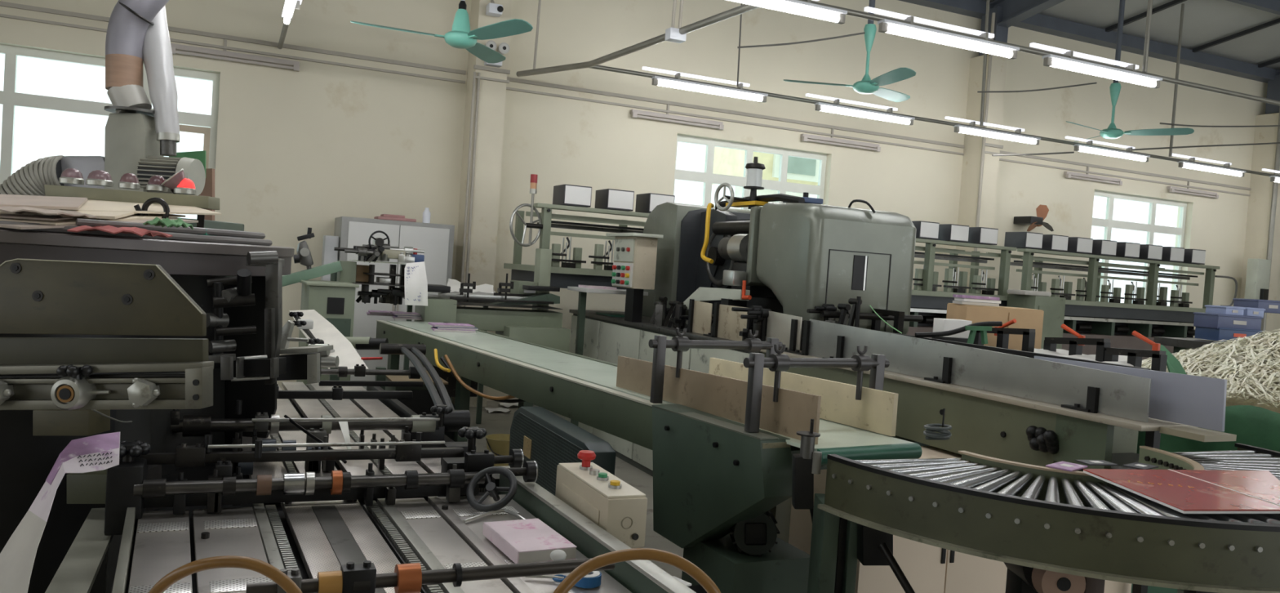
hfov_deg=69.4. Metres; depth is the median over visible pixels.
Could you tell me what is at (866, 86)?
ceiling fan
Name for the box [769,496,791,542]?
panel
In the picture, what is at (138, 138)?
duct
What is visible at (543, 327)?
machine
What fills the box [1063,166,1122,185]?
wall lamp
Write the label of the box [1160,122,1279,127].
cable
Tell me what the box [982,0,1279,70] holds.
ceiling
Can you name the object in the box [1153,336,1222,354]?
table
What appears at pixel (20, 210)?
paper scrap
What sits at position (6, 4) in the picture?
cable trunking
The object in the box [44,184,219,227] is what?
shelf
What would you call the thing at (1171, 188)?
wall lamp
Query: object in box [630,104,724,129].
wall lamp
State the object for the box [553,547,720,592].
air hose
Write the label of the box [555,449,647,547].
box
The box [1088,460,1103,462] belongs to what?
print
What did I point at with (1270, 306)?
plastic crate
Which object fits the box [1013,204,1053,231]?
wall fan
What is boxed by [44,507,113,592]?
bar
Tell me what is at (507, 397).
cable
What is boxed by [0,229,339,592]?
machine
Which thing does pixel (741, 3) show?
wire
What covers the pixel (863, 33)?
cable
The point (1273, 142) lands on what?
cable
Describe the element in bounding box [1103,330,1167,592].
frame
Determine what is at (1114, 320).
machine
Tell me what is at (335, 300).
cabinet
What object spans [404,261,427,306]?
paper
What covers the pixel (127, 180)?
dome lamp
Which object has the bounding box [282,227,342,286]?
head
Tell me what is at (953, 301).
paper stack
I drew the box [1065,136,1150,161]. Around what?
lamp
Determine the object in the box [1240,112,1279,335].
wall column
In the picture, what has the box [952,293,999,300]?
paper stack
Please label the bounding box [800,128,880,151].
wall lamp
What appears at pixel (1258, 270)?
switch box
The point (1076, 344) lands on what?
frame
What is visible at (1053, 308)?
cabinet
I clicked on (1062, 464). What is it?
print
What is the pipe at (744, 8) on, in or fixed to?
hanging from the pipe at (540, 1)
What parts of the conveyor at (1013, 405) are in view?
fence plate, fence plate, bolt post, fence plate, lever, lever, lever, bolt post, leg, plate, long fence plate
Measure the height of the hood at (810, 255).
0.821 m
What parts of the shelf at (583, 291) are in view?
leg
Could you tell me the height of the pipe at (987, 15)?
1.941 m
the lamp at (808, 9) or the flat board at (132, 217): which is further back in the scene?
the lamp at (808, 9)
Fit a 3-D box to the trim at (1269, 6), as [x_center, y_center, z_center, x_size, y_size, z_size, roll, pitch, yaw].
[3.066,-3.984,9.511,25.000,0.202,0.090,3,2,-24]
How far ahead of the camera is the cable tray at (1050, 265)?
10.96 m
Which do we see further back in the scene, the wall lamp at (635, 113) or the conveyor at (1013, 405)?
the wall lamp at (635, 113)
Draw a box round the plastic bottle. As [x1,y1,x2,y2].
[422,207,431,222]
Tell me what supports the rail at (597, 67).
attached to the pipe at (744, 8)
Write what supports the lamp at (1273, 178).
hanging from the rail at (597, 67)
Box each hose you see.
[0,220,249,238]
[148,555,302,592]
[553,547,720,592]
[915,320,1002,337]
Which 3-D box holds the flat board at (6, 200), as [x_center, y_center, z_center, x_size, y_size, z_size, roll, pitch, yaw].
[-2.169,-0.300,2.797,0.833,0.094,0.533,3,2,-28]
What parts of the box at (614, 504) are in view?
lid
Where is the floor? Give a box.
[469,400,1183,592]
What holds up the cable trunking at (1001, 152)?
attached to the wall
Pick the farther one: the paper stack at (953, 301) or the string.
the paper stack at (953, 301)
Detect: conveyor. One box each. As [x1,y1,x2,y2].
[376,320,922,547]
[679,296,1236,471]
[807,408,1279,592]
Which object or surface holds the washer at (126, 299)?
in the machine at (137, 330)
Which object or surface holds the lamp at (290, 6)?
attached to the rail at (284, 30)
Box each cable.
[433,348,450,372]
[440,356,526,402]
[444,354,515,399]
[737,31,865,48]
[977,82,1097,93]
[991,151,1074,155]
[1128,142,1279,150]
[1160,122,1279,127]
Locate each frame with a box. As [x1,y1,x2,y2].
[871,308,904,333]
[973,318,1035,351]
[1043,324,1111,361]
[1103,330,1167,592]
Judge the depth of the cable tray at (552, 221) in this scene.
8.36 m
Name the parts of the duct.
motor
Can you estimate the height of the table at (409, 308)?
1.140 m
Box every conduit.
[459,71,480,306]
[973,12,995,251]
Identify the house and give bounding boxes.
[702,146,819,209]
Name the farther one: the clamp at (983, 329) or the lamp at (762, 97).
the lamp at (762, 97)
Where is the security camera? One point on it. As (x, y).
(492, 9)
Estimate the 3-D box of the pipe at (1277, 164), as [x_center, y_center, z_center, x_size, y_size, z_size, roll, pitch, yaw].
[9.623,-0.708,14.126,0.065,4.400,0.065,4,2,-2]
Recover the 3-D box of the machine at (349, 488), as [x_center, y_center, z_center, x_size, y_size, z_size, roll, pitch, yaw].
[-1.275,0.757,3.611,1.332,1.094,5.038,3,2,-24]
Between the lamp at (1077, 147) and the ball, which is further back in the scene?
the lamp at (1077, 147)
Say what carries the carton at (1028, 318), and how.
on the table
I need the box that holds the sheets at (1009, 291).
[1007,288,1051,296]
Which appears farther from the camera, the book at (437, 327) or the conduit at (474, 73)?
the conduit at (474, 73)
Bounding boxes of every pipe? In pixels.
[515,4,759,76]
[533,0,541,69]
[665,0,686,43]
[979,0,990,126]
[1142,0,1152,72]
[1168,3,1184,156]
[1260,106,1279,336]
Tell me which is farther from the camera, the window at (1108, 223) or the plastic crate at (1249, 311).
the window at (1108, 223)
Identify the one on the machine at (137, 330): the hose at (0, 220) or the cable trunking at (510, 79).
the hose at (0, 220)
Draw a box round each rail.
[277,25,288,48]
[591,65,1279,176]
[798,0,1279,106]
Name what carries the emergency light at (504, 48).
attached to the wall column at (492, 95)
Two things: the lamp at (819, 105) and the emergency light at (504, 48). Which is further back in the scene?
the lamp at (819, 105)
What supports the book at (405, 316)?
on the book at (393, 316)
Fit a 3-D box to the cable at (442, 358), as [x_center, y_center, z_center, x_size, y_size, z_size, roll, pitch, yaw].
[-0.770,0.446,4.809,0.741,0.187,0.047,5,2,30]
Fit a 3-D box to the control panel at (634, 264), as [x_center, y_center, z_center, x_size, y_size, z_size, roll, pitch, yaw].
[-0.069,-0.147,7.172,0.246,0.674,0.550,3,2,-24]
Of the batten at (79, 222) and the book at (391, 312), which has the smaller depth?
the batten at (79, 222)
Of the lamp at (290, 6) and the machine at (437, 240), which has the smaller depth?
the lamp at (290, 6)
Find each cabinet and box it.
[296,280,359,385]
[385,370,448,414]
[788,445,1131,592]
[1006,293,1065,349]
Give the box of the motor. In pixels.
[681,509,809,592]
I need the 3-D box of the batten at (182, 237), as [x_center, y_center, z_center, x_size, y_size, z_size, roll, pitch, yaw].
[-1.477,-0.183,2.718,0.189,0.021,0.997,5,2,34]
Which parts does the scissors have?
blade, blade, handle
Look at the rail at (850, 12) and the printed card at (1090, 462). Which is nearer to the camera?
the printed card at (1090, 462)
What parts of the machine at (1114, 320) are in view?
post, post, pocket plate, display panel, post, pocket plate, pocket plate, display panel, pocket plate, rail, pocket plate, display panel, post, post, rail, pocket plate, rail, display panel, rail, pocket plate, pocket plate, dark panel, panel, display panel, pocket plate, post, post, display panel, pocket plate, pocket plate, display panel, pocket plate, display panel, post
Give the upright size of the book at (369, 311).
0.012 m
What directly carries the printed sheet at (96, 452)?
attached to the machine at (137, 330)
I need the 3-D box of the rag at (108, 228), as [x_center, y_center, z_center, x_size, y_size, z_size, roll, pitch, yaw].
[-1.429,-0.182,2.550,0.202,0.026,0.162,4,2,0]
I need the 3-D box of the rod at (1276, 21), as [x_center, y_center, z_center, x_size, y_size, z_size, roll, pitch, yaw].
[8.404,-3.660,12.798,0.050,0.294,1.509,3,2,-26]
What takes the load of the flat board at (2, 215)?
on the flat board at (132, 217)
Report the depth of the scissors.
2.03 m
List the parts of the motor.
motor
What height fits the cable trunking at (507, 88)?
0.022 m
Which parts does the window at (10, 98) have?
sash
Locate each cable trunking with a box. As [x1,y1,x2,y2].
[0,0,466,74]
[0,13,465,83]
[473,64,510,74]
[473,75,509,83]
[506,76,964,147]
[506,86,964,155]
[984,151,1003,154]
[985,142,1003,148]
[999,158,1250,195]
[1000,150,1251,190]
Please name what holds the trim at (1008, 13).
attached to the wall
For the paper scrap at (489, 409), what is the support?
on the floor
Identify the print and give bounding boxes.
[1059,462,1074,466]
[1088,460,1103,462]
[1134,463,1147,466]
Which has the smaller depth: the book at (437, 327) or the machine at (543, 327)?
the book at (437, 327)
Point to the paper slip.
(687, 584)
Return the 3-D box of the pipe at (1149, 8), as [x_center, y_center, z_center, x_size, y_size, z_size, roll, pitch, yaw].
[4.195,-3.046,7.501,0.033,2.440,0.033,4,2,-2]
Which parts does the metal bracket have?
knob, post, hanger rod, cross rod, hanger rod, post, knob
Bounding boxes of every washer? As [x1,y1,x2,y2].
[9,262,21,273]
[31,290,43,301]
[121,293,133,304]
[143,268,155,279]
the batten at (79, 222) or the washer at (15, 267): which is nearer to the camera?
the washer at (15, 267)
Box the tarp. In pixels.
[1136,344,1279,590]
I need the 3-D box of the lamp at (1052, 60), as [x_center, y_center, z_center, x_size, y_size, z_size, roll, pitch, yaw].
[3.638,-1.830,7.345,1.340,0.174,0.135,3,2,-24]
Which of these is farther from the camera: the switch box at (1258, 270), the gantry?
the switch box at (1258, 270)
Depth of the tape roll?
1.99 m
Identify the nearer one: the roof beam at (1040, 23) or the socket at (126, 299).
the socket at (126, 299)
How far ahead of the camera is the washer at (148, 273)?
2.10 m
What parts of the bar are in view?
leg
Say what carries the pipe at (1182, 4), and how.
attached to the rail at (597, 67)
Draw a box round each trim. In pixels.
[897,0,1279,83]
[978,0,1065,56]
[1226,0,1279,15]
[1265,69,1279,114]
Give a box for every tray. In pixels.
[551,220,994,260]
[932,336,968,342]
[1013,260,1197,277]
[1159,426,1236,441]
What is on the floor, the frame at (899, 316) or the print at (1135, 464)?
the frame at (899, 316)
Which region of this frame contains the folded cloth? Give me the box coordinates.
[373,213,416,222]
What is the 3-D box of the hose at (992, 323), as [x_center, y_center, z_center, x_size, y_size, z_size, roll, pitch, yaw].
[1.516,0.157,4.400,0.407,0.104,0.024,4,2,0]
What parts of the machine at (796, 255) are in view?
door, door, lever, lever, door, bolt post, bed plate, lever, lever, bolt post, bolt post, grey arm, door, arm lever, jar lid, hood edge panel, dark frame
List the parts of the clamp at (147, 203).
handle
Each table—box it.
[402,293,496,423]
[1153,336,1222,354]
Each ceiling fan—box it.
[350,0,533,63]
[783,0,915,102]
[1066,0,1194,142]
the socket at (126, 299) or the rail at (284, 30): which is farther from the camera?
the rail at (284, 30)
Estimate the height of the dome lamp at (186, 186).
0.056 m
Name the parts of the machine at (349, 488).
stem, star knob, deck plate, deck plate, transport chain, transport chain, under frame, thin rod, leg, thin rod, transport chain, red handle, leg, transport chain, delivery arm, delivery arm, plate, stem, star knob, deck plate, stem, star knob, stem, knob, stem, knob, deck plate, plate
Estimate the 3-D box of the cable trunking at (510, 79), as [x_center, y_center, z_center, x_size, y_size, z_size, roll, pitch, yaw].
[1.391,-2.100,10.783,6.210,0.035,0.030,3,2,-24]
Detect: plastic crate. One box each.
[1193,311,1263,329]
[1194,325,1262,342]
[1204,304,1245,315]
[1232,297,1279,313]
[1235,306,1265,317]
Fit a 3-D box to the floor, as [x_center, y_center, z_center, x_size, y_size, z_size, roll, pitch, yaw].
[4.667,1.748,5.284,25.400,0.200,13.640,3,2,-24]
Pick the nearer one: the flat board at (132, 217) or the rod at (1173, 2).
the flat board at (132, 217)
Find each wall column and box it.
[451,0,511,406]
[955,53,1007,293]
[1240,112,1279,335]
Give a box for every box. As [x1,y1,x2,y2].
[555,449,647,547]
[932,317,972,342]
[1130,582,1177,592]
[1244,257,1271,299]
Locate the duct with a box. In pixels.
[0,0,244,276]
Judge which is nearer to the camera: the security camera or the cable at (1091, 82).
the security camera
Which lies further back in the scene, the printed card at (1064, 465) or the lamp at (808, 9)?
the lamp at (808, 9)
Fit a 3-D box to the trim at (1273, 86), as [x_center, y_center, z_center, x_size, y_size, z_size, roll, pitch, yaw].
[11.351,-3.538,11.050,0.200,1.826,7.300,3,2,-24]
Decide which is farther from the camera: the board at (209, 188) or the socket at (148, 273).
the board at (209, 188)
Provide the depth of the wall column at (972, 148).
11.87 m
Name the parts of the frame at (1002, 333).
post, post, orange lever, post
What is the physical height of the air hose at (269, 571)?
0.170 m
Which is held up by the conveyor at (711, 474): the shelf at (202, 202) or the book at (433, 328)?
the book at (433, 328)
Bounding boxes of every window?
[0,44,220,184]
[673,134,826,209]
[1091,190,1186,304]
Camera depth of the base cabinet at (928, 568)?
3.59 m
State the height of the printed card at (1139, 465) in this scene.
0.005 m
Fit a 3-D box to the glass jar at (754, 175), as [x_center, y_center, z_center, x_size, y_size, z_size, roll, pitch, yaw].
[0.779,-0.805,6.293,0.104,0.118,0.104,3,2,-24]
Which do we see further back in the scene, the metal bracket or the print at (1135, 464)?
the metal bracket
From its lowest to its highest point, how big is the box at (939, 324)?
0.209 m
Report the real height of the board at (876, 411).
0.141 m
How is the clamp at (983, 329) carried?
attached to the conveyor at (1013, 405)
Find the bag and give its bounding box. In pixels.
[446,278,495,295]
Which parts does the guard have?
panel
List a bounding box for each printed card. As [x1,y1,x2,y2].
[1045,460,1087,471]
[1075,459,1117,465]
[1123,462,1158,469]
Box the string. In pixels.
[869,305,902,333]
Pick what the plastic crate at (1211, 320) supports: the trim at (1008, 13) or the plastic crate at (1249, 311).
the plastic crate at (1249, 311)
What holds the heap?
on the tarp
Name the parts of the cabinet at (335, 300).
lid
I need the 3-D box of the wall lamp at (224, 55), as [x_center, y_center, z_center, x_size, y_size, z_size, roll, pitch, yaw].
[-3.699,-2.250,8.475,1.090,0.215,0.085,3,2,-24]
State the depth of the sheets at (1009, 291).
9.59 m
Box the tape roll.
[574,570,601,587]
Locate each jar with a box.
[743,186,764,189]
[746,168,762,186]
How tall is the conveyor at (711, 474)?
1.104 m
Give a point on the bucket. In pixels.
(498, 444)
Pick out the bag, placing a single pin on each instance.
(483, 289)
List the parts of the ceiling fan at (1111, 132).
blade, motor, rod, drop rod, blade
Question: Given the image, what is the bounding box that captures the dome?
[160,168,185,193]
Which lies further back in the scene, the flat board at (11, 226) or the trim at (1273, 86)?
the trim at (1273, 86)
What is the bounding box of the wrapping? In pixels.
[1033,348,1133,365]
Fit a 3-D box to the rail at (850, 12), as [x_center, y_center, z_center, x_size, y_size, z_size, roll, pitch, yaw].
[6.037,-1.714,8.426,11.260,0.040,0.040,3,2,-24]
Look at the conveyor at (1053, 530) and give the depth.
2.30 m
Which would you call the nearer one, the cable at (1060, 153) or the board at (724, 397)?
the board at (724, 397)
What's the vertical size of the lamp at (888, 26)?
0.174 m
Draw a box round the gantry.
[648,328,782,403]
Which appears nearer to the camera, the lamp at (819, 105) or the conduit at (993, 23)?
the lamp at (819, 105)
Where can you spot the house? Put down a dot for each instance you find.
(729, 162)
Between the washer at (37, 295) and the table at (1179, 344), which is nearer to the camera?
the washer at (37, 295)
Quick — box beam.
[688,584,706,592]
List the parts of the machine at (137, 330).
hex knob, star knob, rail, lever, plate, plate, hex knob, shelf plate, void plate, upright plate, table plate, plate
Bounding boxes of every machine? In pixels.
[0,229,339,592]
[103,309,696,592]
[320,216,454,389]
[333,230,570,366]
[503,184,1016,337]
[564,156,930,476]
[966,231,1237,361]
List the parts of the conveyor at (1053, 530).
support leg, support leg, brace rod, cable coil, motor, support leg, support leg, support leg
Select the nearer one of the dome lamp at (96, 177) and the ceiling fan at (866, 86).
the dome lamp at (96, 177)
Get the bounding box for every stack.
[482,518,577,563]
[578,284,616,289]
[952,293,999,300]
[952,300,999,306]
[954,297,1000,303]
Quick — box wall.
[0,0,1279,400]
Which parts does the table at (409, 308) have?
leg, leg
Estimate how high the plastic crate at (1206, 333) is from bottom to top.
0.107 m
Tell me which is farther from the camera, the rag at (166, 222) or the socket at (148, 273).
the rag at (166, 222)
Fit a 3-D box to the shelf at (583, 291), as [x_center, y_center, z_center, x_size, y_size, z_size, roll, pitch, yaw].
[-0.264,0.592,7.679,0.646,1.303,0.450,3,2,-24]
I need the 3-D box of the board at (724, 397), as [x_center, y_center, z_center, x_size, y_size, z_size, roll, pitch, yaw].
[0.225,0.338,3.323,0.012,0.148,1.223,3,2,-31]
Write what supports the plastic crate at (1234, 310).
on the plastic crate at (1211, 320)
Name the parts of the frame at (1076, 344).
post, orange lever, post, post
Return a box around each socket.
[12,264,17,271]
[34,293,39,298]
[123,296,129,302]
[145,271,151,277]
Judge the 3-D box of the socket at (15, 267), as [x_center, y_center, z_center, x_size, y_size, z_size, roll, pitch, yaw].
[-1.417,-0.065,2.098,0.013,0.014,0.004,4,2,1]
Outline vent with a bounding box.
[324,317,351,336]
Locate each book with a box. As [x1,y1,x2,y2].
[366,311,394,315]
[368,310,402,314]
[390,311,421,315]
[392,315,422,319]
[395,315,422,317]
[428,322,475,327]
[431,326,475,332]
[432,325,478,330]
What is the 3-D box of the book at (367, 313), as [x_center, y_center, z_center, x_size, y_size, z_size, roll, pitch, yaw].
[-1.984,0.139,7.195,0.272,0.012,0.200,3,2,-18]
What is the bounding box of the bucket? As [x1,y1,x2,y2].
[485,433,510,466]
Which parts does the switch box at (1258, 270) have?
handle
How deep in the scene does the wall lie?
10.10 m
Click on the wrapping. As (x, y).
(1122, 359)
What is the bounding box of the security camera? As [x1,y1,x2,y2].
[485,0,503,17]
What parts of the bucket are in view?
handle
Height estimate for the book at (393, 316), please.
0.012 m
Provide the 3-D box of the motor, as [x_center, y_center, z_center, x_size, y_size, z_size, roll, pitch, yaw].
[0.350,1.056,3.144,0.300,0.743,0.350,3,2,-24]
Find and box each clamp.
[133,197,169,218]
[964,325,991,343]
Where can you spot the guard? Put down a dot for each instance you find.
(545, 437)
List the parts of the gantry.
knob, post, hanger rod, cross rod, post, knob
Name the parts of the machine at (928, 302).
post, name plate, leg, post, pocket plate, pocket plate, display panel, pocket plate, display panel, post, display panel, rail, dark panel, rail, rail, rail, pocket plate, panel, post, display panel, pocket plate, pocket plate, post, display panel, pocket plate, pocket plate, display panel, pocket plate, post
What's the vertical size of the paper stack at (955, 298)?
0.015 m
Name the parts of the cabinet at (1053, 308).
door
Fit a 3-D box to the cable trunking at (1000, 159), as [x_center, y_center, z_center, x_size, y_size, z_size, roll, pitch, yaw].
[7.014,-1.709,13.318,5.510,0.022,0.030,3,2,-24]
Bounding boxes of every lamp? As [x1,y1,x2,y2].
[58,168,84,184]
[85,169,113,186]
[118,173,140,189]
[146,175,168,191]
[170,39,299,71]
[173,177,196,195]
[281,0,302,26]
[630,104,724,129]
[642,66,768,102]
[728,0,847,24]
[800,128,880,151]
[805,93,915,125]
[864,6,1019,59]
[944,115,1040,145]
[1029,42,1162,88]
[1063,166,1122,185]
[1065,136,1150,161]
[1167,181,1218,198]
[1172,153,1246,177]
[1262,168,1279,182]
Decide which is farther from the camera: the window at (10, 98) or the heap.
the window at (10, 98)
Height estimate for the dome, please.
0.096 m
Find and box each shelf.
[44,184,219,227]
[567,285,648,426]
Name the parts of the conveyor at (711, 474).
leg, hanging plate, leg, frame, leg, frame, box lid, sensor plate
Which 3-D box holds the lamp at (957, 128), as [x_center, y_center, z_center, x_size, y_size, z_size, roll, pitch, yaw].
[4.065,-1.903,10.625,1.340,0.174,0.135,3,2,-24]
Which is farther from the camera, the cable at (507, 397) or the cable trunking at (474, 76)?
the cable trunking at (474, 76)
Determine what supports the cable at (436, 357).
hanging from the conveyor at (711, 474)
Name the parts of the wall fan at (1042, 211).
motor, blade, blade, blade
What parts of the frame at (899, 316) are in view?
post, post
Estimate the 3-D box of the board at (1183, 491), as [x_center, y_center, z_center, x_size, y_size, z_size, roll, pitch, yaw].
[1.585,0.517,2.479,0.734,0.011,0.432,3,2,-14]
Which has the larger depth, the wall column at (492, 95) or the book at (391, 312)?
the wall column at (492, 95)
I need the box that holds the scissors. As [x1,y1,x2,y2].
[524,573,566,582]
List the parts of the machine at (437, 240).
door, door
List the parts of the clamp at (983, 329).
leg, leg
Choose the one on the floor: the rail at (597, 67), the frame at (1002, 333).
the frame at (1002, 333)
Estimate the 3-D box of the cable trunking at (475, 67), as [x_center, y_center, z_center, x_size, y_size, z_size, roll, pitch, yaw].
[-1.459,-2.237,9.118,0.360,0.035,0.030,3,2,-24]
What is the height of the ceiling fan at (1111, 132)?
1.985 m
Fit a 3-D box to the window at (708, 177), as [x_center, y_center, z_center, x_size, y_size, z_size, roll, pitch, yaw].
[1.293,-0.904,10.899,2.140,1.770,0.200,3,2,-24]
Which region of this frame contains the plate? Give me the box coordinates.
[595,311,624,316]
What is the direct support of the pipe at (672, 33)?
attached to the pipe at (744, 8)
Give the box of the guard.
[508,406,615,495]
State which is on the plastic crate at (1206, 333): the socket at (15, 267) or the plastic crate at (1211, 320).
the plastic crate at (1211, 320)
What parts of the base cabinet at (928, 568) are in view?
door, handle, handle, door, door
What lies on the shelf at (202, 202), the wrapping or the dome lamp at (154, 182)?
the dome lamp at (154, 182)
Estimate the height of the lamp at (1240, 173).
0.174 m
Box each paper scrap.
[0,206,101,218]
[484,407,511,413]
[497,402,518,407]
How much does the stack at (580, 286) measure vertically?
0.019 m
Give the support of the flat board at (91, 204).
on the flat board at (104, 215)
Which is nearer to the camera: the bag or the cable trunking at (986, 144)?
the bag
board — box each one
[0,194,87,209]
[0,209,137,218]
[0,213,77,220]
[0,213,185,225]
[0,217,198,229]
[51,199,221,214]
[199,168,214,220]
[616,355,821,444]
[708,357,898,435]
[1083,468,1279,513]
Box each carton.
[355,264,368,281]
[946,302,1044,350]
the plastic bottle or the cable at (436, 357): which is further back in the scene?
the plastic bottle
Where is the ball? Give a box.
[550,549,566,560]
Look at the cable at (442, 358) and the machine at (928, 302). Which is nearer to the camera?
the cable at (442, 358)
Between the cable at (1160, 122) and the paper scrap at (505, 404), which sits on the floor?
the paper scrap at (505, 404)
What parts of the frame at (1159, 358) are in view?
post, post, orange lever, post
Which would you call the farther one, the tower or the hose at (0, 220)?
the tower
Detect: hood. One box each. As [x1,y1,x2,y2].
[641,201,750,317]
[755,201,916,334]
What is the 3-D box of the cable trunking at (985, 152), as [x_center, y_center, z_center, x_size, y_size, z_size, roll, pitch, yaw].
[4.501,-1.829,11.804,0.320,0.022,0.030,3,2,-24]
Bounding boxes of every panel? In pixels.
[605,232,663,322]
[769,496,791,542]
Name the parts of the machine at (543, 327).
post, lever, lever, spindle post, plate, lever, plate, clamp post, rod, rod, rod, clamp post, plate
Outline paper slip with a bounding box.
[673,575,691,586]
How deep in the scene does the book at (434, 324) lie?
6.15 m
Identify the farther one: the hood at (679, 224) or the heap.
the hood at (679, 224)
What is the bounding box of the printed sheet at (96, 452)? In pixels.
[0,431,119,592]
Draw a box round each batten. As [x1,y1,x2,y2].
[0,221,272,245]
[75,217,265,239]
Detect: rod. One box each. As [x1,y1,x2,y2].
[1105,0,1186,31]
[1192,17,1279,52]
[1257,57,1279,67]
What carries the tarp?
on the floor
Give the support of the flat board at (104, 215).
on the flat board at (2, 215)
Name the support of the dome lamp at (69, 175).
on the shelf at (202, 202)
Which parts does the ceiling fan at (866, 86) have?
blade, motor, rod, drop rod, blade, blade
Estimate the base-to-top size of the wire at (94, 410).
0.110 m
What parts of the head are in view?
knob, handle, green arm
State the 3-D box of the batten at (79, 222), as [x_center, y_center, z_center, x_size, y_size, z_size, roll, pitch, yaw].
[-1.381,-0.202,2.825,0.094,0.021,0.672,5,2,23]
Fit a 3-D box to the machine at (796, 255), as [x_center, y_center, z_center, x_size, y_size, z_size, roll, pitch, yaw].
[0.749,0.176,7.102,1.500,2.301,3.440,3,2,-24]
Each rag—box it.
[66,225,172,237]
[142,216,193,229]
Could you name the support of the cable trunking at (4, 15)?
attached to the wall
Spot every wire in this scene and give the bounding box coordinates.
[90,408,132,422]
[736,3,742,86]
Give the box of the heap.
[1141,328,1279,413]
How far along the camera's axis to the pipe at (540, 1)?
9.04 m
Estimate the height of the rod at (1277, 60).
0.294 m
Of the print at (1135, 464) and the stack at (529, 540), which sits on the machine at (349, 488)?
the stack at (529, 540)
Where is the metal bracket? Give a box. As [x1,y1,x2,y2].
[743,343,889,432]
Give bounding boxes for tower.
[528,173,537,245]
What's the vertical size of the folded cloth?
0.054 m
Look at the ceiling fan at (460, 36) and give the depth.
7.27 m
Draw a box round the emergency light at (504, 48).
[484,40,509,67]
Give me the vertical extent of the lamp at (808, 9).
0.174 m
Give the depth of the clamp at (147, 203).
2.94 m
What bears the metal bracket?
attached to the conveyor at (711, 474)
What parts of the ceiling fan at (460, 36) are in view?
blade, motor, blade arm, blade, blade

